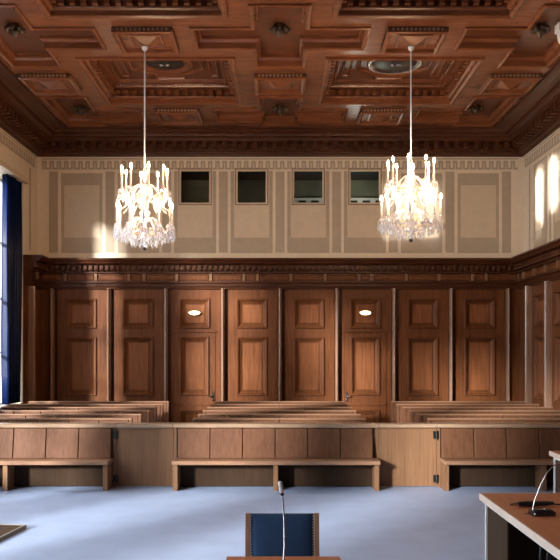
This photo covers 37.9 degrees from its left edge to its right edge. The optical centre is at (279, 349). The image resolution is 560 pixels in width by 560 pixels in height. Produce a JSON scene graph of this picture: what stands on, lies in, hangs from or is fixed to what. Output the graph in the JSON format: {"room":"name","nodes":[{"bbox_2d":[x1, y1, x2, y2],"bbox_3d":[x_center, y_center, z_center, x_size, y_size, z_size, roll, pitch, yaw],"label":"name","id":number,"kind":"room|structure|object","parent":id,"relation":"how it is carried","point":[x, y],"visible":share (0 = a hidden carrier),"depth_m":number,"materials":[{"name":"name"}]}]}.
{"room":"courtroom","nodes":[
{"label":"courtroom","id":0,"kind":"room"},
{"bbox_2d":[0,128,49,403],"bbox_3d":[-5.695,-1.950,7.600,0.930,7.900,23.200,0,0,0],"label":"wall","id":1,"kind":"structure","parent":0,"point":[13,153],"depth_m":18.03,"materials":[{"name":"beige paint"}]},
{"bbox_2d":[0,159,28,409],"bbox_3d":[-5.820,-1.290,16.515,0.560,4.980,3.030,0,0,0],"label":"window","id":2,"kind":"structure","parent":1,"relation":"in","point":[3,165],"depth_m":17.18,"materials":[{"name":"white paint"}]},
{"bbox_2d":[1,174,21,404],"bbox_3d":[-5.753,-1.268,17.435,0.215,4.815,0.970,0,0,0],"label":"curtain","id":3,"kind":"object","parent":2,"relation":"hanging from","point":[11,238],"visible":1,"depth_m":17.18,"materials":[{"name":"blue fabric"}]},
{"bbox_2d":[0,486,553,559],"bbox_3d":[0.000,2.100,7.500,12.320,0.200,23.600,0,0,0],"label":"floor","id":4,"kind":"structure","parent":0,"point":[61,522],"depth_m":9.62,"materials":[{"name":"carpet"}]},
{"bbox_2d":[0,524,25,540],"bbox_3d":[-3.717,1.980,8.652,1.600,0.040,1.200,0,0,7],"label":"platform","id":5,"kind":"object","parent":4,"relation":"on","point":[6,530],"visible":1,"depth_m":8.92,"materials":[{"name":"brown wood"}]},
{"bbox_2d":[0,428,112,490],"bbox_3d":[-3.915,1.569,11.698,2.970,0.862,0.396,0,0,0],"label":"bench","id":6,"kind":"object","parent":4,"relation":"on","point":[28,456],"visible":1,"depth_m":11.82,"materials":[{"name":"brown wood"}]},
{"bbox_2d":[0,423,116,486],"bbox_3d":[-3.915,1.538,11.955,3.050,0.925,0.230,0,0,0],"label":"barrier","id":7,"kind":"object","parent":4,"relation":"on","point":[112,426],"visible":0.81,"depth_m":11.84,"materials":[{"name":"brown wood"}]},
{"bbox_2d":[0,418,132,422],"bbox_3d":[-3.865,1.548,12.890,2.990,0.905,0.480,0,0,0],"label":"pew","id":8,"kind":"object","parent":4,"relation":"on","point":[2,420],"visible":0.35,"depth_m":13.06,"materials":[{"name":"brown wood"}]},
{"bbox_2d":[0,414,141,422],"bbox_3d":[-3.865,1.548,13.754,2.990,0.905,0.480,0,0,0],"label":"pew","id":9,"kind":"object","parent":4,"relation":"on","point":[136,419],"visible":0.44,"depth_m":13.93,"materials":[{"name":"brown wood"}]},
{"bbox_2d":[0,410,149,422],"bbox_3d":[-3.865,1.548,14.618,2.990,0.905,0.480,0,0,0],"label":"pew","id":10,"kind":"object","parent":4,"relation":"on","point":[144,413],"visible":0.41,"depth_m":14.78,"materials":[{"name":"brown wood"}]},
{"bbox_2d":[1,407,156,422],"bbox_3d":[-3.865,1.548,15.482,2.990,0.905,0.480,0,0,0],"label":"pew","id":11,"kind":"object","parent":4,"relation":"on","point":[153,410],"visible":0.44,"depth_m":15.66,"materials":[{"name":"brown wood"}]},
{"bbox_2d":[15,404,163,422],"bbox_3d":[-3.865,1.548,16.346,2.990,0.905,0.480,0,0,0],"label":"pew","id":12,"kind":"object","parent":4,"relation":"on","point":[160,414],"visible":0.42,"depth_m":16.52,"materials":[{"name":"brown wood"}]},
{"bbox_2d":[29,401,168,422],"bbox_3d":[-3.865,1.548,17.210,2.990,0.905,0.480,0,0,0],"label":"pew","id":13,"kind":"object","parent":4,"relation":"on","point":[166,408],"visible":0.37,"depth_m":17.39,"materials":[{"name":"brown wood"}]},
{"bbox_2d":[113,423,173,485],"bbox_3d":[-1.998,1.532,11.955,0.877,0.913,0.230,0,0,0],"label":"gate","id":14,"kind":"object","parent":4,"relation":"on","point":[145,451],"visible":0.92,"depth_m":11.91,"materials":[{"name":"brown wood"}]},
{"bbox_2d":[173,423,378,458],"bbox_3d":[-0.060,1.538,11.955,2.990,0.925,0.230,0,0,0],"label":"barrier","id":15,"kind":"object","parent":4,"relation":"on","point":[374,426],"visible":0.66,"depth_m":11.84,"materials":[{"name":"brown wood"}]},
{"bbox_2d":[172,428,380,490],"bbox_3d":[-0.055,1.569,11.698,2.950,0.862,0.396,0,0,0],"label":"bench","id":16,"kind":"object","parent":4,"relation":"on","point":[196,464],"visible":1,"depth_m":11.82,"materials":[{"name":"brown wood"}]},
{"bbox_2d":[193,418,365,422],"bbox_3d":[-0.010,1.548,12.890,2.780,0.905,0.480,0,0,0],"label":"pew","id":17,"kind":"object","parent":4,"relation":"on","point":[195,420],"visible":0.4,"depth_m":13.06,"materials":[{"name":"brown wood"}]},
{"bbox_2d":[198,414,360,422],"bbox_3d":[-0.010,1.548,13.754,2.780,0.905,0.480,0,0,0],"label":"pew","id":18,"kind":"object","parent":4,"relation":"on","point":[199,415],"visible":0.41,"depth_m":13.93,"materials":[{"name":"brown wood"}]},
{"bbox_2d":[203,410,355,417],"bbox_3d":[-0.010,1.548,14.618,2.780,0.905,0.480,0,0,0],"label":"pew","id":19,"kind":"object","parent":4,"relation":"on","point":[204,411],"visible":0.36,"depth_m":14.78,"materials":[{"name":"brown wood"}]},
{"bbox_2d":[207,407,351,413],"bbox_3d":[-0.010,1.548,15.482,2.780,0.905,0.480,0,0,0],"label":"pew","id":20,"kind":"object","parent":4,"relation":"on","point":[208,408],"visible":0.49,"depth_m":15.66,"materials":[{"name":"brown wood"}]},
{"bbox_2d":[211,404,347,409],"bbox_3d":[-0.010,1.548,16.346,2.780,0.905,0.480,0,0,0],"label":"pew","id":21,"kind":"object","parent":4,"relation":"on","point":[212,405],"visible":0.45,"depth_m":16.52,"materials":[{"name":"brown wood"}]},
{"bbox_2d":[214,401,344,406],"bbox_3d":[-0.010,1.548,17.210,2.780,0.905,0.480,0,0,0],"label":"pew","id":22,"kind":"object","parent":4,"relation":"on","point":[215,402],"visible":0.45,"depth_m":17.39,"materials":[{"name":"brown wood"}]},
{"bbox_2d":[245,513,318,555],"bbox_3d":[0.016,1.585,5.615,0.532,0.830,0.529,0,0,0],"label":"chair","id":23,"kind":"object","parent":4,"relation":"on","point":[301,529],"visible":0.94,"depth_m":5.80,"materials":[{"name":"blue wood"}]},
{"bbox_2d":[226,556,340,559],"bbox_3d":[0.020,1.620,4.560,0.680,0.760,0.680,0,0,0],"label":"table","id":24,"kind":"object","parent":4,"relation":"on","point":[228,557],"visible":0.89,"depth_m":4.85,"materials":[{"name":"brown wood"}]},
{"bbox_2d":[278,481,284,559],"bbox_3d":[0.020,1.000,4.651,0.120,0.478,0.182,0,0,0],"label":"microphone","id":25,"kind":"object","parent":24,"relation":"on","point":[280,485],"visible":1,"depth_m":4.72,"materials":[{"name":"silver plastic"}]},
{"bbox_2d":[378,423,438,485],"bbox_3d":[1.877,1.532,11.955,0.877,0.913,0.230,0,0,0],"label":"gate","id":26,"kind":"object","parent":4,"relation":"on","point":[406,451],"visible":0.89,"depth_m":11.91,"materials":[{"name":"brown wood"}]},
{"bbox_2d":[391,401,525,422],"bbox_3d":[3.810,1.548,17.210,2.880,0.905,0.480,0,0,0],"label":"pew","id":27,"kind":"object","parent":4,"relation":"on","point":[393,408],"visible":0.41,"depth_m":17.39,"materials":[{"name":"brown wood"}]},
{"bbox_2d":[396,404,538,422],"bbox_3d":[3.810,1.548,16.346,2.880,0.905,0.480,0,0,0],"label":"pew","id":28,"kind":"object","parent":4,"relation":"on","point":[399,414],"visible":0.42,"depth_m":16.52,"materials":[{"name":"brown wood"}]},
{"bbox_2d":[403,407,552,422],"bbox_3d":[3.810,1.548,15.482,2.880,0.905,0.480,0,0,0],"label":"pew","id":29,"kind":"object","parent":4,"relation":"on","point":[406,410],"visible":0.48,"depth_m":15.66,"materials":[{"name":"brown wood"}]},
{"bbox_2d":[410,410,559,422],"bbox_3d":[3.810,1.548,14.618,2.880,0.905,0.480,0,0,0],"label":"pew","id":30,"kind":"object","parent":4,"relation":"on","point":[415,413],"visible":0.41,"depth_m":14.78,"materials":[{"name":"brown wood"}]},
{"bbox_2d":[418,414,559,422],"bbox_3d":[3.810,1.548,13.754,2.880,0.905,0.480,0,0,0],"label":"pew","id":31,"kind":"object","parent":4,"relation":"on","point":[421,419],"visible":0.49,"depth_m":13.93,"materials":[{"name":"brown wood"}]},
{"bbox_2d":[427,418,559,422],"bbox_3d":[3.810,1.548,12.890,2.880,0.905,0.480,0,0,0],"label":"pew","id":32,"kind":"object","parent":4,"relation":"on","point":[430,420],"visible":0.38,"depth_m":13.06,"materials":[{"name":"brown wood"}]},
{"bbox_2d":[436,423,559,486],"bbox_3d":[3.865,1.538,11.955,3.150,0.925,0.230,0,0,0],"label":"barrier","id":33,"kind":"object","parent":4,"relation":"on","point":[439,425],"visible":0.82,"depth_m":11.84,"materials":[{"name":"brown wood"}]},
{"bbox_2d":[440,428,559,490],"bbox_3d":[3.865,1.569,11.698,3.070,0.862,0.396,0,0,0],"label":"bench","id":34,"kind":"object","parent":4,"relation":"on","point":[469,456],"visible":0.98,"depth_m":11.82,"materials":[{"name":"brown wood"}]},
{"bbox_2d":[479,493,559,559],"bbox_3d":[2.545,1.624,5.935,1.610,0.752,2.370,0,0,0],"label":"desk","id":35,"kind":"object","parent":4,"relation":"on","point":[511,533],"visible":1,"depth_m":6.71,"materials":[{"name":"brown wood"}]},
{"bbox_2d":[509,501,559,506],"bbox_3d":[2.280,1.228,6.510,0.903,0.044,0.092,0,0,0],"label":"handheld microphone","id":36,"kind":"object","parent":35,"relation":"on","point":[522,503],"visible":1,"depth_m":6.49,"materials":[{"name":"black plastic"}]},
{"bbox_2d":[525,462,559,515],"bbox_3d":[2.075,1.034,6.164,0.451,0.430,0.112,0,0,0],"label":"microphone","id":37,"kind":"object","parent":35,"relation":"on","point":[534,511],"visible":1,"depth_m":6.14,"materials":[{"name":"silver plastic"}]},
{"bbox_2d":[539,546,550,559],"bbox_3d":[2.212,1.668,6.197,0.581,0.663,0.125,0,0,-24],"label":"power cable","id":38,"kind":"object","parent":35,"relation":"hanging from","point":[540,548],"visible":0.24,"depth_m":6.09,"materials":[{"name":"black plastic"}]},
{"bbox_2d":[549,451,559,492],"bbox_3d":[4.215,1.624,9.720,1.770,0.752,0.740,0,0,0],"label":"desk","id":39,"kind":"object","parent":4,"relation":"on","point":[556,454],"visible":0.65,"depth_m":9.93,"materials":[{"name":"brown wood"}]},
{"bbox_2d":[37,157,522,422],"bbox_3d":[0.000,-1.950,18.815,12.320,7.900,0.490,0,0,0],"label":"wall","id":40,"kind":"structure","parent":0,"point":[281,269],"depth_m":18.94,"materials":[{"name":"beige paint"}]},
{"bbox_2d":[179,169,211,204],"bbox_3d":[-1.980,-3.803,19.003,0.768,0.843,0.054,0,0,0],"label":"window","id":41,"kind":"structure","parent":40,"relation":"in","point":[180,170],"depth_m":18.98,"materials":[{"name":"paint"}]},
{"bbox_2d":[171,289,220,422],"bbox_3d":[-1.950,0.285,18.890,1.150,3.430,0.181,0,0,0],"label":"door","id":42,"kind":"structure","parent":40,"relation":"in","point":[195,357],"depth_m":18.90,"materials":[{"name":"brown wood"}]},
{"bbox_2d":[189,310,200,315],"bbox_3d":[-1.980,-0.860,18.892,0.280,0.124,0.095,0,0,0],"label":"emergency light","id":43,"kind":"object","parent":42,"relation":"attached to","point":[193,312],"visible":1,"depth_m":18.87,"materials":[{"name":"white plastic"}]},
{"bbox_2d":[235,169,267,204],"bbox_3d":[-0.660,-3.803,19.003,0.768,0.843,0.054,0,0,0],"label":"window","id":44,"kind":"structure","parent":40,"relation":"in","point":[236,170],"depth_m":18.98,"materials":[{"name":"paint"}]},
{"bbox_2d":[292,169,324,204],"bbox_3d":[0.660,-3.803,19.003,0.768,0.843,0.054,0,0,0],"label":"window","id":45,"kind":"structure","parent":40,"relation":"in","point":[293,170],"depth_m":18.98,"materials":[{"name":"paint"}]},
{"bbox_2d":[348,169,380,204],"bbox_3d":[1.980,-3.803,19.003,0.768,0.843,0.054,0,0,0],"label":"window","id":46,"kind":"structure","parent":40,"relation":"in","point":[349,170],"depth_m":18.98,"materials":[{"name":"paint"}]},
{"bbox_2d":[342,289,390,422],"bbox_3d":[2.010,0.285,18.890,1.150,3.430,0.181,0,0,0],"label":"door","id":47,"kind":"structure","parent":40,"relation":"in","point":[366,357],"depth_m":18.90,"materials":[{"name":"brown wood"}]},
{"bbox_2d":[359,310,370,315],"bbox_3d":[1.980,-0.860,18.892,0.280,0.124,0.095,0,0,0],"label":"emergency light","id":48,"kind":"object","parent":47,"relation":"attached to","point":[364,312],"visible":1,"depth_m":18.87,"materials":[{"name":"white plastic"}]},
{"bbox_2d":[0,0,559,156],"bbox_3d":[0.000,-5.300,7.500,12.320,1.600,23.600,0,0,0],"label":"ceiling","id":49,"kind":"structure","parent":0,"point":[70,53],"depth_m":15.29,"materials":[{"name":"brown wood"}]},
{"bbox_2d":[4,23,25,38],"bbox_3d":[-4.220,-5.060,12.970,0.355,0.220,0.355,0,0,0],"label":"boss","id":50,"kind":"object","parent":49,"relation":"attached to","point":[14,29],"visible":1,"depth_m":12.91,"materials":[{"name":"brown wood"}]},
{"bbox_2d":[73,104,88,115],"bbox_3d":[-4.220,-5.060,17.250,0.355,0.220,0.355,0,0,0],"label":"boss","id":51,"kind":"object","parent":49,"relation":"attached to","point":[79,108],"visible":1,"depth_m":17.18,"materials":[{"name":"brown wood"}]},
{"bbox_2d":[116,46,172,249],"bbox_3d":[-2.170,-3.228,13.070,1.070,3.265,1.003,0,0,-31],"label":"chandelier","id":52,"kind":"object","parent":49,"relation":"hanging from","point":[144,48],"visible":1,"depth_m":13.06,"materials":[{"name":"silver metal"}]},
{"bbox_2d":[117,204,118,220],"bbox_3d":[-2.543,-2.150,12.784,0.031,0.260,0.031,0,0,-23],"label":"candle","id":53,"kind":"object","parent":52,"relation":"on","point":[117,204],"depth_m":12.77,"materials":[{"name":"beige wax"}]},
{"bbox_2d":[119,210,120,225],"bbox_3d":[-2.604,-2.150,13.250,0.031,0.260,0.031,0,0,23],"label":"candle","id":54,"kind":"object","parent":52,"relation":"on","point":[119,210],"depth_m":13.24,"materials":[{"name":"beige wax"}]},
{"bbox_2d":[121,170,122,186],"bbox_3d":[-2.515,-2.720,12.952,0.031,0.260,0.031,0,0,-22],"label":"candle","id":55,"kind":"object","parent":52,"relation":"on","point":[121,170],"depth_m":12.94,"materials":[{"name":"beige wax"}]},
{"bbox_2d":[125,174,126,190],"bbox_3d":[-2.498,-2.720,13.230,0.031,0.260,0.031,0,0,22],"label":"candle","id":56,"kind":"object","parent":52,"relation":"on","point":[125,174],"depth_m":13.22,"materials":[{"name":"beige wax"}]},
{"bbox_2d":[129,203,130,219],"bbox_3d":[-2.335,-2.150,12.673,0.031,0.260,0.031,0,0,-22],"label":"candle","id":57,"kind":"object","parent":52,"relation":"on","point":[129,203],"depth_m":12.66,"materials":[{"name":"beige wax"}]},
{"bbox_2d":[130,167,131,184],"bbox_3d":[-2.330,-2.720,12.742,0.031,0.260,0.031,0,0,-22],"label":"candle","id":58,"kind":"object","parent":52,"relation":"on","point":[130,167],"depth_m":12.73,"materials":[{"name":"beige wax"}]},
{"bbox_2d":[131,211,132,226],"bbox_3d":[-2.432,-2.150,13.411,0.031,0.260,0.031,0,0,22],"label":"candle","id":59,"kind":"object","parent":52,"relation":"on","point":[131,211],"depth_m":13.40,"materials":[{"name":"beige wax"}]},
{"bbox_2d":[140,177,141,192],"bbox_3d":[-2.288,-2.720,13.415,0.031,0.260,0.031,0,0,-22],"label":"candle","id":60,"kind":"object","parent":52,"relation":"on","point":[140,177],"depth_m":13.40,"materials":[{"name":"beige wax"}]},
{"bbox_2d":[143,202,144,219],"bbox_3d":[-2.109,-2.150,12.604,0.031,0.260,0.031,0,0,22],"label":"candle","id":61,"kind":"object","parent":52,"relation":"on","point":[143,202],"depth_m":12.60,"materials":[{"name":"beige wax"}]},
{"bbox_2d":[145,213,146,227],"bbox_3d":[-2.231,-2.150,13.536,0.031,0.260,0.031,0,0,22],"label":"candle","id":62,"kind":"object","parent":52,"relation":"on","point":[145,213],"depth_m":13.53,"materials":[{"name":"beige wax"}]},
{"bbox_2d":[148,167,149,183],"bbox_3d":[-2.052,-2.720,12.725,0.031,0.260,0.031,0,0,-22],"label":"candle","id":63,"kind":"object","parent":52,"relation":"on","point":[148,167],"depth_m":12.71,"materials":[{"name":"beige wax"}]},
{"bbox_2d":[157,176,158,192],"bbox_3d":[-2.010,-2.720,13.398,0.031,0.260,0.031,0,0,22],"label":"candle","id":64,"kind":"object","parent":52,"relation":"on","point":[157,176],"depth_m":13.39,"materials":[{"name":"beige wax"}]},
{"bbox_2d":[157,204,158,220],"bbox_3d":[-1.909,-2.150,12.729,0.031,0.260,0.031,0,0,23],"label":"candle","id":65,"kind":"object","parent":52,"relation":"on","point":[157,204],"depth_m":12.72,"materials":[{"name":"beige wax"}]},
{"bbox_2d":[163,170,164,186],"bbox_3d":[-1.842,-2.720,12.909,0.031,0.260,0.031,0,0,-22],"label":"candle","id":66,"kind":"object","parent":52,"relation":"on","point":[163,170],"depth_m":12.90,"materials":[{"name":"beige wax"}]},
{"bbox_2d":[166,174,167,189],"bbox_3d":[-1.825,-2.720,13.188,0.031,0.260,0.031,0,0,-23],"label":"candle","id":67,"kind":"object","parent":52,"relation":"on","point":[166,174],"depth_m":13.18,"materials":[{"name":"beige wax"}]},
{"bbox_2d":[169,206,170,221],"bbox_3d":[-1.736,-2.150,12.890,0.031,0.260,0.031,0,0,22],"label":"candle","id":68,"kind":"object","parent":52,"relation":"on","point":[169,206],"depth_m":12.88,"materials":[{"name":"beige wax"}]},
{"bbox_2d":[171,208,172,224],"bbox_3d":[-1.744,-2.150,13.126,0.031,0.260,0.031,0,0,-23],"label":"candle","id":69,"kind":"object","parent":52,"relation":"on","point":[171,208],"depth_m":13.12,"materials":[{"name":"beige wax"}]},
{"bbox_2d":[137,61,192,73],"bbox_3d":[-2.140,-5.310,15.210,1.040,0.120,1.040,0,0,0],"label":"dome light","id":70,"kind":"object","parent":49,"relation":"attached to","point":[160,67],"visible":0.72,"depth_m":15.29,"materials":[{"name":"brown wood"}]},
{"bbox_2d":[269,23,290,38],"bbox_3d":[0.000,-5.060,12.970,0.355,0.220,0.355,0,0,0],"label":"boss","id":71,"kind":"object","parent":49,"relation":"attached to","point":[279,29],"visible":1,"depth_m":12.91,"materials":[{"name":"brown wood"}]},
{"bbox_2d":[272,104,287,115],"bbox_3d":[0.000,-5.060,17.250,0.355,0.220,0.355,0,0,0],"label":"boss","id":72,"kind":"object","parent":49,"relation":"attached to","point":[279,108],"visible":1,"depth_m":17.19,"materials":[{"name":"brown wood"}]},
{"bbox_2d":[367,61,422,73],"bbox_3d":[2.140,-5.310,15.210,1.040,0.120,1.040,0,0,0],"label":"dome light","id":73,"kind":"object","parent":49,"relation":"attached to","point":[383,67],"visible":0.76,"depth_m":15.27,"materials":[{"name":"grey metal"}]},
{"bbox_2d":[380,46,441,241],"bbox_3d":[2.100,-3.292,13.070,1.074,3.135,1.000,0,0,5],"label":"chandelier","id":74,"kind":"object","parent":49,"relation":"hanging from","point":[410,48],"visible":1,"depth_m":13.06,"materials":[{"name":"silver metal"}]},
{"bbox_2d":[380,201,382,216],"bbox_3d":[1.639,-2.280,13.160,0.031,0.260,0.031,0,0,-22],"label":"candle","id":75,"kind":"object","parent":74,"relation":"on","point":[381,202],"depth_m":13.16,"materials":[{"name":"beige wax"}]},
{"bbox_2d":[386,198,387,214],"bbox_3d":[1.693,-2.280,12.931,0.031,0.260,0.031,0,0,-22],"label":"candle","id":76,"kind":"object","parent":74,"relation":"on","point":[386,198],"depth_m":12.92,"materials":[{"name":"beige wax"}]},
{"bbox_2d":[387,165,388,181],"bbox_3d":[1.747,-2.850,13.162,0.031,0.260,0.031,0,0,-22],"label":"candle","id":77,"kind":"object","parent":74,"relation":"on","point":[387,165],"depth_m":13.15,"materials":[{"name":"beige wax"}]},
{"bbox_2d":[392,161,393,177],"bbox_3d":[1.785,-2.850,12.886,0.031,0.260,0.031,0,0,-22],"label":"candle","id":78,"kind":"object","parent":74,"relation":"on","point":[392,161],"depth_m":12.87,"materials":[{"name":"beige wax"}]},
{"bbox_2d":[394,195,395,211],"bbox_3d":[1.791,-2.280,12.716,0.031,0.260,0.031,0,0,-22],"label":"candle","id":79,"kind":"object","parent":74,"relation":"on","point":[394,195],"depth_m":12.70,"materials":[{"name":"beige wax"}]},
{"bbox_2d":[396,168,397,184],"bbox_3d":[1.915,-2.850,13.385,0.031,0.260,0.031,0,0,22],"label":"candle","id":80,"kind":"object","parent":74,"relation":"on","point":[396,168],"depth_m":13.38,"materials":[{"name":"beige wax"}]},
{"bbox_2d":[396,204,397,219],"bbox_3d":[1.948,-2.280,13.515,0.031,0.260,0.031,0,0,23],"label":"candle","id":81,"kind":"object","parent":74,"relation":"on","point":[397,204],"depth_m":13.50,"materials":[{"name":"beige wax"}]},
{"bbox_2d":[408,159,409,175],"bbox_3d":[2.008,-2.850,12.717,0.031,0.260,0.031,0,0,22],"label":"candle","id":82,"kind":"object","parent":74,"relation":"on","point":[408,159],"depth_m":12.70,"materials":[{"name":"beige wax"}]},
{"bbox_2d":[409,195,410,211],"bbox_3d":[2.017,-2.280,12.648,0.031,0.260,0.031,0,0,-22],"label":"candle","id":83,"kind":"object","parent":74,"relation":"on","point":[409,195],"depth_m":12.64,"materials":[{"name":"beige wax"}]},
{"bbox_2d":[411,204,412,219],"bbox_3d":[2.183,-2.280,13.492,0.031,0.260,0.031,0,0,23],"label":"candle","id":84,"kind":"object","parent":74,"relation":"on","point":[411,204],"depth_m":13.48,"materials":[{"name":"beige wax"}]},
{"bbox_2d":[412,169,413,184],"bbox_3d":[2.192,-2.850,13.423,0.031,0.260,0.031,0,0,-22],"label":"candle","id":85,"kind":"object","parent":74,"relation":"on","point":[412,169],"depth_m":13.41,"materials":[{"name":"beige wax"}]},
{"bbox_2d":[424,194,425,210],"bbox_3d":[2.252,-2.280,12.625,0.031,0.260,0.031,0,0,22],"label":"candle","id":86,"kind":"object","parent":74,"relation":"on","point":[424,194],"depth_m":12.61,"materials":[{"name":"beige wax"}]},
{"bbox_2d":[425,159,426,175],"bbox_3d":[2.284,-2.850,12.755,0.031,0.260,0.031,0,0,22],"label":"candle","id":87,"kind":"object","parent":74,"relation":"on","point":[425,159],"depth_m":12.74,"materials":[{"name":"beige wax"}]},
{"bbox_2d":[427,167,429,182],"bbox_3d":[2.415,-2.850,13.255,0.031,0.260,0.031,0,0,23],"label":"candle","id":88,"kind":"object","parent":74,"relation":"on","point":[428,168],"depth_m":13.25,"materials":[{"name":"beige wax"}]},
{"bbox_2d":[433,163,434,178],"bbox_3d":[2.453,-2.850,12.978,0.031,0.260,0.031,0,0,23],"label":"candle","id":89,"kind":"object","parent":74,"relation":"on","point":[433,163],"depth_m":12.96,"materials":[{"name":"beige wax"}]},
{"bbox_2d":[433,196,435,212],"bbox_3d":[2.424,-2.280,12.787,0.031,0.260,0.031,0,0,22],"label":"candle","id":90,"kind":"object","parent":74,"relation":"on","point":[434,197],"depth_m":12.78,"materials":[{"name":"beige wax"}]},
{"bbox_2d":[440,199,441,214],"bbox_3d":[2.561,-2.280,12.980,0.031,0.260,0.031,0,0,-23],"label":"candle","id":91,"kind":"object","parent":74,"relation":"on","point":[440,199],"depth_m":12.96,"materials":[{"name":"beige wax"}]},
{"bbox_2d":[468,104,483,115],"bbox_3d":[4.140,-5.060,17.250,0.355,0.220,0.355,0,0,0],"label":"boss","id":92,"kind":"object","parent":49,"relation":"attached to","point":[476,108],"visible":0.99,"depth_m":17.18,"materials":[{"name":"brown wood"}]},
{"bbox_2d":[529,23,550,38],"bbox_3d":[4.140,-5.060,12.970,0.355,0.220,0.355,0,0,0],"label":"boss","id":93,"kind":"object","parent":49,"relation":"attached to","point":[540,29],"visible":0.99,"depth_m":12.91,"materials":[{"name":"brown wood"}]},
{"bbox_2d":[555,22,559,43],"bbox_3d":[4.490,-4.990,12.850,0.260,0.360,0.230,0,0,0],"label":"ceiling camera","id":94,"kind":"object","parent":49,"relation":"attached to","point":[557,27],"visible":1,"depth_m":12.82,"materials":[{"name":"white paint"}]},
{"bbox_2d":[181,172,378,202],"bbox_3d":[0.000,-3.760,20.380,6.800,1.720,2.640,0,0,0],"label":"wall","id":95,"kind":"structure","parent":0,"point":[194,185],"depth_m":21.70,"materials":[{"name":"grey"}]},
{"bbox_2d":[510,128,559,409],"bbox_3d":[5.645,-1.950,7.600,0.830,7.900,23.200,0,0,0],"label":"wall","id":96,"kind":"structure","parent":0,"point":[537,267],"depth_m":17.44,"materials":[{"name":"beige paint"}]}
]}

